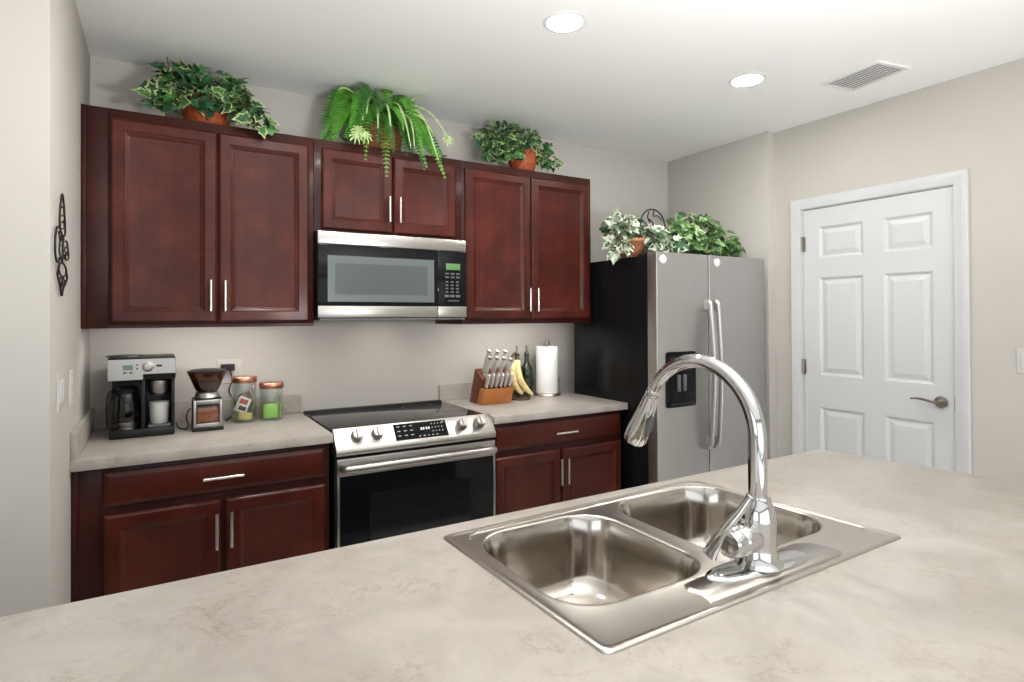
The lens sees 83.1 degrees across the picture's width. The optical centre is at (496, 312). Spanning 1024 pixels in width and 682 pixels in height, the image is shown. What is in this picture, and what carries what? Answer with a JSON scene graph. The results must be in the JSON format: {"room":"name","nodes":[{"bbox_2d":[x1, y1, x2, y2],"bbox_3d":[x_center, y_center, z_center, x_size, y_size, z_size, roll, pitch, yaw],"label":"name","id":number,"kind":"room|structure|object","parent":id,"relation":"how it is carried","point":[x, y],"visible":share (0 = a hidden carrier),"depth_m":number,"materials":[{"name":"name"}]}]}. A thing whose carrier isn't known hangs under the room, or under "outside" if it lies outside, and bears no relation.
{"room":"kitchen","nodes":[
{"label":"kitchen","id":0,"kind":"room"},
{"bbox_2d":[0,0,89,616],"bbox_3d":[-3.045,0.147,1.224,3.500,2.549,1.156,0,0,-30],"label":"wall","id":1,"kind":"structure","parent":0,"point":[45,57],"depth_m":1.59,"materials":[{"name":"paint"}]},
{"bbox_2d":[56,370,64,412],"bbox_3d":[-1.321,0.238,1.752,0.009,0.117,0.118,0,0,-30],"label":"light switch","id":2,"kind":"object","parent":1,"relation":"attached to","point":[60,381],"visible":1,"depth_m":1.72,"materials":[{"name":"grey plastic"}]},
{"bbox_2d":[54,193,69,295],"bbox_3d":[-1.320,-0.205,1.752,0.011,0.314,0.286,0,0,-30],"label":"scroll","id":3,"kind":"object","parent":1,"relation":"attached to","point":[61,283],"visible":1,"depth_m":1.74,"materials":[{"name":"black metal"}]},
{"bbox_2d":[69,369,73,405],"bbox_3d":[-1.447,0.255,1.967,0.008,0.117,0.072,0,0,-30],"label":"wall outlet","id":4,"kind":"object","parent":1,"relation":"attached to","point":[71,372],"visible":1,"depth_m":1.95,"materials":[{"name":"grey plastic"}]},
{"bbox_2d":[95,395,300,429],"bbox_3d":[-1.383,0.466,2.731,0.888,0.089,0.019,0,0,-30],"label":"backsplash","id":5,"kind":"structure","parent":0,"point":[290,403],"depth_m":2.78,"materials":[{"name":"beige laminate"}]},
{"bbox_2d":[90,56,667,413],"bbox_3d":[-0.154,0.151,3.520,3.807,2.549,0.100,0,0,-30],"label":"wall","id":6,"kind":"structure","parent":0,"point":[331,364],"depth_m":3.12,"materials":[{"name":"paint"}]},
{"bbox_2d":[81,104,313,328],"bbox_3d":[-1.296,-0.371,2.572,0.878,0.870,0.395,0,0,-30],"label":"upper cabinet","id":7,"kind":"object","parent":6,"relation":"attached to","point":[185,223],"visible":1,"depth_m":2.41,"materials":[{"name":"brown wood"}]},
{"bbox_2d":[131,54,280,138],"bbox_3d":[-1.261,-0.920,2.520,0.566,0.341,0.378,0,0,-30],"label":"ivy plant","id":8,"kind":"object","parent":7,"relation":"on","point":[179,85],"visible":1,"depth_m":2.46,"materials":[{"name":"green plant"}]},
{"bbox_2d":[216,359,241,383],"bbox_3d":[-1.291,0.285,2.793,0.116,0.117,0.008,0,0,-30],"label":"wall outlet","id":9,"kind":"object","parent":6,"relation":"attached to","point":[238,362],"visible":0.44,"depth_m":2.79,"materials":[{"name":"grey plastic"}]},
{"bbox_2d":[226,373,232,378],"bbox_3d":[-1.290,0.307,2.790,0.034,0.028,0.002,0,0,-30],"label":"socket","id":10,"kind":"object","parent":9,"relation":"attached to","point":[228,376],"depth_m":2.79,"materials":[{"name":"grey paint"}]},
{"bbox_2d":[313,138,460,239],"bbox_3d":[-0.587,-0.591,2.987,0.762,0.430,0.395,0,0,-30],"label":"upper cabinet","id":11,"kind":"object","parent":6,"relation":"attached to","point":[352,193],"visible":0.83,"depth_m":2.83,"materials":[{"name":"brown wood"}]},
{"bbox_2d":[319,82,453,177],"bbox_3d":[-0.547,-0.885,2.907,0.646,0.469,0.402,0,0,-36],"label":"fern plant","id":12,"kind":"object","parent":11,"relation":"on","point":[356,108],"visible":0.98,"depth_m":2.84,"materials":[{"name":"green plant"}]},
{"bbox_2d":[439,377,559,399],"bbox_3d":[0.042,0.466,3.562,0.860,0.089,0.019,0,0,-30],"label":"backsplash","id":13,"kind":"structure","parent":6,"relation":"attached to","point":[461,390],"depth_m":3.39,"materials":[{"name":"beige laminate"}]},
{"bbox_2d":[435,160,590,323],"bbox_3d":[0.123,-0.371,3.399,0.876,0.870,0.395,0,0,-30],"label":"upper cabinet","id":14,"kind":"object","parent":6,"relation":"attached to","point":[526,233],"visible":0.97,"depth_m":3.24,"materials":[{"name":"brown wood"}]},
{"bbox_2d":[470,120,563,172],"bbox_3d":[0.114,-0.961,3.347,0.561,0.306,0.317,0,0,-30],"label":"ivy plant","id":15,"kind":"object","parent":14,"relation":"on","point":[521,153],"visible":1,"depth_m":3.29,"materials":[{"name":"green plant"}]},
{"bbox_2d":[313,230,466,319],"bbox_3d":[-0.582,-0.167,2.981,0.757,0.410,0.400,0,0,-30],"label":"microwave","id":16,"kind":"object","parent":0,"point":[358,276],"visible":0.96,"depth_m":2.79,"materials":[{"name":"silver plastic"}]},
{"bbox_2d":[75,0,1023,161],"bbox_3d":[0.123,-1.203,-0.530,7.407,0.100,7.400,0,0,-30],"label":"ceiling","id":17,"kind":"structure","parent":0,"point":[649,79],"depth_m":2.50,"materials":[{"name":"paint"}]},
{"bbox_2d":[543,11,586,32],"bbox_3d":[0.268,-1.132,2.256,0.172,0.003,0.172,0,0,-30],"label":"recessed light","id":18,"kind":"object","parent":17,"relation":"in","point":[562,21],"visible":1,"depth_m":2.25,"materials":[{"name":"white"}]},
{"bbox_2d":[547,14,581,31],"bbox_3d":[0.268,-1.132,2.256,0.137,0.002,0.137,0,0,-30],"label":"diffuser","id":19,"kind":"object","parent":18,"relation":"attached to","point":[555,22],"depth_m":2.25,"materials":[{"name":"white plastic"}]},
{"bbox_2d":[728,73,765,86],"bbox_3d":[1.225,-1.133,2.818,0.172,0.003,0.172,0,0,-30],"label":"recessed light","id":20,"kind":"object","parent":17,"relation":"in","point":[749,79],"visible":1,"depth_m":2.81,"materials":[{"name":"white"}]},
{"bbox_2d":[732,75,761,85],"bbox_3d":[1.225,-1.133,2.818,0.137,0.002,0.137,0,0,-30],"label":"diffuser","id":21,"kind":"object","parent":20,"relation":"attached to","point":[741,80],"depth_m":2.81,"materials":[{"name":"white plastic"}]},
{"bbox_2d":[820,60,911,91],"bbox_3d":[1.770,-1.133,2.773,0.232,0.008,0.292,0,0,-21],"label":"ceiling vent","id":22,"kind":"object","parent":17,"relation":"in","point":[876,71],"visible":1,"depth_m":2.76,"materials":[{"name":"white metal"}]},
{"bbox_2d":[668,131,776,458],"bbox_3d":[1.607,0.147,4.012,0.268,2.549,0.824,0,0,-30],"label":"wall","id":23,"kind":"structure","parent":0,"point":[733,183],"depth_m":3.73,"materials":[{"name":"paint"}]},
{"bbox_2d":[775,58,1023,482],"bbox_3d":[3.415,0.117,0.899,0.120,2.549,6.376,0,0,-30],"label":"wall","id":24,"kind":"structure","parent":0,"point":[974,122],"depth_m":2.74,"materials":[{"name":"paint"}]},
{"bbox_2d":[801,186,955,471],"bbox_3d":[2.034,0.394,3.143,0.095,2.015,0.776,0,0,-30],"label":"door","id":25,"kind":"structure","parent":24,"relation":"in","point":[878,365],"depth_m":3.10,"materials":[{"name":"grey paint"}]},
{"bbox_2d":[790,168,971,473],"bbox_3d":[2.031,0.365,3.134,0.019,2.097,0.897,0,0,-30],"label":"trim","id":26,"kind":"structure","parent":24,"relation":"attached to","point":[959,179],"depth_m":2.80,"materials":[{"name":"grey paint"}]},
{"bbox_2d":[1016,347,1023,373],"bbox_3d":[2.375,0.215,2.554,0.009,0.117,0.116,0,0,-30],"label":"light switch","id":27,"kind":"object","parent":24,"relation":"attached to","point":[1019,350],"visible":1,"depth_m":2.59,"materials":[{"name":"grey plastic"}]},
{"bbox_3d":[0.134,1.446,-0.549,7.407,0.100,7.400,0,0,-30],"label":"floor","id":28,"kind":"structure","parent":0,"visible":0},
{"bbox_2d":[71,443,328,602],"bbox_3d":[-1.220,0.985,2.442,0.877,0.876,0.672,0,0,-30],"label":"base cabinet","id":29,"kind":"object","parent":28,"relation":"on","point":[133,527],"visible":0.59,"depth_m":2.16,"materials":[{"name":"brown wood"}]},
{"bbox_2d":[70,395,332,471],"bbox_3d":[-1.224,0.478,2.458,0.888,0.134,0.650,0,0,-30],"label":"countertop","id":30,"kind":"structure","parent":29,"relation":"on","point":[91,448],"depth_m":2.31,"materials":[{"name":"beige stone"}]},
{"bbox_2d":[105,354,175,439],"bbox_3d":[-1.493,0.342,2.425,0.251,0.334,0.241,0,0,-30],"label":"coffee maker","id":31,"kind":"object","parent":30,"relation":"on","point":[137,380],"visible":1,"depth_m":2.37,"materials":[{"name":"black plastic"}]},
{"bbox_2d":[147,379,170,394],"bbox_3d":[-1.423,0.312,2.438,0.088,0.063,0.088,0,0,-30],"label":"basket","id":32,"kind":"object","parent":31,"relation":"on","point":[156,386],"depth_m":2.41,"materials":[{"name":"silver metal"}]},
{"bbox_2d":[149,400,169,423],"bbox_3d":[-1.420,0.419,2.433,0.076,0.088,0.076,0,0,-30],"label":"cup","id":33,"kind":"object","parent":31,"relation":"on","point":[158,410],"visible":1,"depth_m":2.40,"materials":[{"name":"grey ceramic"}]},
{"bbox_2d":[176,408,190,429],"bbox_3d":[-1.357,0.467,2.533,0.057,0.080,0.076,0,0,16],"label":"power cord","id":34,"kind":"object","parent":30,"relation":"on","point":[190,408],"visible":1,"depth_m":2.52,"materials":[{"name":"black plastic"}]},
{"bbox_2d":[187,368,226,431],"bbox_3d":[-1.268,0.377,2.530,0.158,0.264,0.158,0,0,-30],"label":"coffee grinder","id":35,"kind":"object","parent":30,"relation":"on","point":[207,401],"visible":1,"depth_m":2.48,"materials":[{"name":"silver plastic"}]},
{"bbox_2d":[220,363,235,420],"bbox_3d":[-1.271,0.377,2.740,0.061,0.260,0.105,0,0,-30],"label":"power cord","id":36,"kind":"object","parent":30,"relation":"on","point":[229,367],"visible":0.87,"depth_m":2.75,"materials":[{"name":"black plastic"}]},
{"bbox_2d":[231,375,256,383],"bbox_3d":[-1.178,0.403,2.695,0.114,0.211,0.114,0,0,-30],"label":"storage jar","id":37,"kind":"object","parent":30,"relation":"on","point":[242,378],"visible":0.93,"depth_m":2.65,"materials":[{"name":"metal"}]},
{"bbox_2d":[234,409,247,418],"bbox_3d":[-1.190,0.474,2.693,0.062,0.055,0.010,0,0,-36],"label":"packet","id":38,"kind":"object","parent":37,"relation":"in","point":[236,414],"visible":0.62,"depth_m":2.68,"materials":[{"name":"green"}]},
{"bbox_2d":[234,396,251,412],"bbox_3d":[-1.174,0.428,2.673,0.078,0.087,0.009,0,0,-16],"label":"packet","id":39,"kind":"object","parent":37,"relation":"in","point":[243,403],"visible":1,"depth_m":2.67,"materials":[{"name":"beige paper"}]},
{"bbox_2d":[239,412,251,419],"bbox_3d":[-1.162,0.480,2.672,0.058,0.035,0.009,0,0,-16],"label":"packet","id":40,"kind":"object","parent":37,"relation":"in","point":[242,416],"visible":1,"depth_m":2.67,"materials":[{"name":"yellow paper"}]},
{"bbox_2d":[238,391,253,402],"bbox_3d":[-1.169,0.402,2.697,0.068,0.071,0.008,0,0,-13],"label":"packet","id":41,"kind":"object","parent":37,"relation":"in","point":[247,394],"visible":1,"depth_m":2.70,"materials":[{"name":"brown paper"}]},
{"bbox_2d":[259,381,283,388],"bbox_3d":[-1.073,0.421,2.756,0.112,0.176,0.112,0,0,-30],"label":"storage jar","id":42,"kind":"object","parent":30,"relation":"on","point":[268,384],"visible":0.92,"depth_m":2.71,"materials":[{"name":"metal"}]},
{"bbox_2d":[261,403,273,416],"bbox_3d":[-1.095,0.466,2.760,0.058,0.066,0.010,0,0,-25],"label":"packet","id":43,"kind":"object","parent":42,"relation":"in","point":[261,403],"visible":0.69,"depth_m":2.75,"materials":[{"name":"green paper"}]},
{"bbox_2d":[263,403,277,417],"bbox_3d":[-1.068,0.466,2.732,0.066,0.068,0.010,0,0,-16],"label":"packet","id":44,"kind":"object","parent":42,"relation":"in","point":[269,410],"visible":1,"depth_m":2.73,"materials":[{"name":"green paper"}]},
{"bbox_2d":[274,402,281,416],"bbox_3d":[-1.050,0.466,2.775,0.050,0.068,0.010,-1,0,33],"label":"packet","id":45,"kind":"object","parent":42,"relation":"in","point":[279,404],"visible":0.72,"depth_m":2.76,"materials":[{"name":"green paper"}]},
{"bbox_2d":[303,400,496,549],"bbox_3d":[-0.474,0.957,2.823,0.763,0.930,0.709,0,0,-30],"label":"stove","id":46,"kind":"object","parent":28,"relation":"on","point":[395,469],"visible":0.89,"depth_m":2.58,"materials":[{"name":"silver metal"}]},
{"bbox_2d":[305,401,482,432],"bbox_3d":[-0.501,0.513,2.870,0.759,0.019,0.544,0,0,-30],"label":"cooktop","id":47,"kind":"object","parent":46,"relation":"in","point":[337,420],"depth_m":2.82,"materials":[{"name":"grey glass"}]},
{"bbox_2d":[0,449,1023,681],"bbox_3d":[0.203,0.948,0.869,3.255,0.914,1.133,0,0,-30],"label":"kitchen island","id":48,"kind":"object","parent":28,"relation":"on","point":[942,601],"visible":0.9,"depth_m":0.93,"materials":[{"name":"beige stone"}]},
{"bbox_2d":[443,480,900,654],"bbox_3d":[0.381,0.585,1.267,0.865,0.196,0.546,0,0,-30],"label":"sink","id":49,"kind":"object","parent":48,"relation":"in","point":[619,573],"visible":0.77,"depth_m":1.30,"materials":[{"name":"silver metal"}]},
{"bbox_2d":[624,354,807,582],"bbox_3d":[0.421,0.287,1.234,0.261,0.398,0.397,0,0,-30],"label":"faucet","id":50,"kind":"object","parent":49,"relation":"on","point":[752,542],"visible":1,"depth_m":1.08,"materials":[{"name":"silver metal"}]},
{"bbox_2d":[491,410,620,515],"bbox_3d":[0.201,0.984,3.270,0.832,0.876,0.672,0,0,-30],"label":"base cabinet","id":51,"kind":"object","parent":28,"relation":"on","point":[540,462],"visible":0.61,"depth_m":2.99,"materials":[{"name":"brown wood"}]},
{"bbox_2d":[439,377,627,423],"bbox_3d":[0.201,0.482,3.289,0.860,0.126,0.650,0,0,-30],"label":"countertop","id":52,"kind":"structure","parent":51,"relation":"on","point":[567,403],"depth_m":3.16,"materials":[{"name":"beige stone"}]},
{"bbox_2d":[469,367,513,404],"bbox_3d":[-0.026,0.411,3.251,0.192,0.194,0.178,0,0,-30],"label":"knife block","id":53,"kind":"object","parent":52,"relation":"on","point":[479,395],"visible":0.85,"depth_m":3.19,"materials":[{"name":"brown wood"}]},
{"bbox_2d":[482,349,490,371],"bbox_3d":[-0.052,0.267,3.195,0.025,0.133,0.090,0,0,-30],"label":"kitchen knife","id":54,"kind":"object","parent":53,"relation":"on","point":[488,353],"visible":0.76,"depth_m":3.18,"materials":[{"name":"silver metal"}]},
{"bbox_2d":[483,355,491,377],"bbox_3d":[-0.046,0.296,3.155,0.025,0.124,0.086,0,0,-30],"label":"kitchen knife","id":55,"kind":"object","parent":53,"relation":"in","point":[488,363],"visible":0.94,"depth_m":3.14,"materials":[{"name":"silver metal"}]},
{"bbox_2d":[484,374,490,388],"bbox_3d":[-0.047,0.377,3.141,0.018,0.090,0.063,0,0,-30],"label":"steak knife","id":56,"kind":"object","parent":53,"relation":"on","point":[488,375],"visible":1,"depth_m":3.13,"materials":[{"name":"silver metal"}]},
{"bbox_2d":[489,373,495,388],"bbox_3d":[-0.022,0.377,3.155,0.018,0.090,0.063,0,0,-30],"label":"steak knife","id":57,"kind":"object","parent":53,"relation":"on","point":[492,380],"visible":1,"depth_m":3.14,"materials":[{"name":"silver metal"}]},
{"bbox_2d":[490,356,498,375],"bbox_3d":[-0.008,0.298,3.178,0.025,0.122,0.084,0,0,-30],"label":"kitchen knife","id":58,"kind":"object","parent":53,"relation":"in","point":[495,363],"visible":0.88,"depth_m":3.16,"materials":[{"name":"silver metal"}]},
{"bbox_2d":[490,349,499,370],"bbox_3d":[-0.007,0.269,3.223,0.025,0.129,0.088,0,0,-30],"label":"kitchen knife","id":59,"kind":"object","parent":53,"relation":"on","point":[497,351],"visible":0.63,"depth_m":3.20,"materials":[{"name":"silver metal"}]},
{"bbox_2d":[493,373,499,387],"bbox_3d":[0.003,0.377,3.170,0.018,0.090,0.063,0,0,-30],"label":"steak knife","id":60,"kind":"object","parent":53,"relation":"on","point":[497,378],"visible":0.99,"depth_m":3.16,"materials":[{"name":"silver metal"}]},
{"bbox_2d":[497,356,505,375],"bbox_3d":[0.030,0.299,3.202,0.025,0.118,0.082,0,0,-30],"label":"kitchen knife","id":61,"kind":"object","parent":53,"relation":"in","point":[502,363],"visible":0.79,"depth_m":3.19,"materials":[{"name":"silver metal"}]},
{"bbox_2d":[498,373,504,387],"bbox_3d":[0.028,0.377,3.184,0.018,0.090,0.063,0,0,-30],"label":"steak knife","id":62,"kind":"object","parent":53,"relation":"on","point":[502,374],"visible":1,"depth_m":3.17,"materials":[{"name":"silver metal"}]},
{"bbox_2d":[498,349,507,369],"bbox_3d":[0.037,0.270,3.250,0.025,0.127,0.087,0,0,-30],"label":"kitchen knife","id":63,"kind":"object","parent":53,"relation":"in","point":[505,351],"visible":0.56,"depth_m":3.22,"materials":[{"name":"silver metal"}]},
{"bbox_2d":[502,373,508,387],"bbox_3d":[0.053,0.377,3.199,0.018,0.090,0.063,0,0,-30],"label":"steak knife","id":64,"kind":"object","parent":53,"relation":"on","point":[506,377],"visible":1,"depth_m":3.19,"materials":[{"name":"silver metal"}]},
{"bbox_2d":[504,357,512,373],"bbox_3d":[0.070,0.305,3.224,0.025,0.111,0.078,0,0,-30],"label":"kitchen knife","id":65,"kind":"object","parent":53,"relation":"in","point":[510,360],"visible":0.81,"depth_m":3.21,"materials":[{"name":"silver metal"}]},
{"bbox_2d":[507,372,513,386],"bbox_3d":[0.078,0.377,3.214,0.018,0.090,0.063,0,0,-30],"label":"steak knife","id":66,"kind":"object","parent":53,"relation":"on","point":[511,375],"visible":0.99,"depth_m":3.20,"materials":[{"name":"silver metal"}]},
{"bbox_2d":[511,346,522,394],"bbox_3d":[0.127,0.356,3.522,0.072,0.306,0.072,0,0,-30],"label":"bottle","id":67,"kind":"object","parent":52,"relation":"on","point":[518,354],"visible":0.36,"depth_m":3.51,"materials":[{"name":"green glass"}]},
{"bbox_2d":[511,352,530,400],"bbox_3d":[0.119,0.370,3.386,0.176,0.278,0.153,0,0,-30],"label":"stand","id":68,"kind":"object","parent":52,"relation":"on","point":[515,397],"visible":0.56,"depth_m":3.35,"materials":[{"name":"brown metal"}]},
{"bbox_2d":[510,356,532,395],"bbox_3d":[0.136,0.370,3.367,0.149,0.236,0.093,0,-1,-41],"label":"banana bunch","id":69,"kind":"object","parent":68,"relation":"hanging from","point":[519,385],"visible":0.96,"depth_m":3.33,"materials":[{"name":"yellow food"}]},
{"bbox_2d":[522,345,532,395],"bbox_3d":[0.188,0.356,3.565,0.072,0.306,0.073,0,0,-30],"label":"bottle","id":70,"kind":"object","parent":52,"relation":"on","point":[527,369],"visible":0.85,"depth_m":3.54,"materials":[{"name":"green glass"}]},
{"bbox_2d":[533,341,560,396],"bbox_3d":[0.311,0.341,3.552,0.172,0.335,0.172,0,0,-30],"label":"paper towel holder","id":71,"kind":"object","parent":52,"relation":"on","point":[546,343],"visible":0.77,"depth_m":3.49,"materials":[{"name":"silver metal"}]},
{"bbox_2d":[536,346,557,392],"bbox_3d":[0.311,0.350,3.552,0.134,0.280,0.134,0,0,-30],"label":"paper towel roll","id":72,"kind":"object","parent":71,"relation":"on","point":[546,357],"visible":0.98,"depth_m":3.49,"materials":[{"name":"white paper"}]},
{"bbox_2d":[574,251,764,489],"bbox_3d":[1.085,0.548,3.553,0.909,1.745,0.785,0,0,-30],"label":"refrigerator","id":73,"kind":"object","parent":28,"relation":"on","point":[649,310],"visible":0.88,"depth_m":3.23,"materials":[{"name":"silver metal"}]},
{"bbox_2d":[599,207,687,264],"bbox_3d":[0.856,-0.434,3.366,0.532,0.344,0.372,0,0,-13],"label":"ivy plant","id":74,"kind":"object","parent":73,"relation":"on","point":[628,244],"visible":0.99,"depth_m":3.29,"materials":[{"name":"green plant"}]},
{"bbox_2d":[639,209,683,252],"bbox_3d":[0.988,-0.460,3.439,0.367,0.304,0.008,0,0,-30],"label":"ornament","id":75,"kind":"object","parent":73,"relation":"on","point":[649,220],"visible":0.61,"depth_m":3.40,"materials":[{"name":"black metal"}]},
{"bbox_2d":[665,212,745,256],"bbox_3d":[1.290,-0.478,3.664,0.624,0.338,0.475,0,0,-30],"label":"potted plant","id":76,"kind":"object","parent":73,"relation":"on","point":[698,241],"visible":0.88,"depth_m":3.54,"materials":[{"name":"green plant"}]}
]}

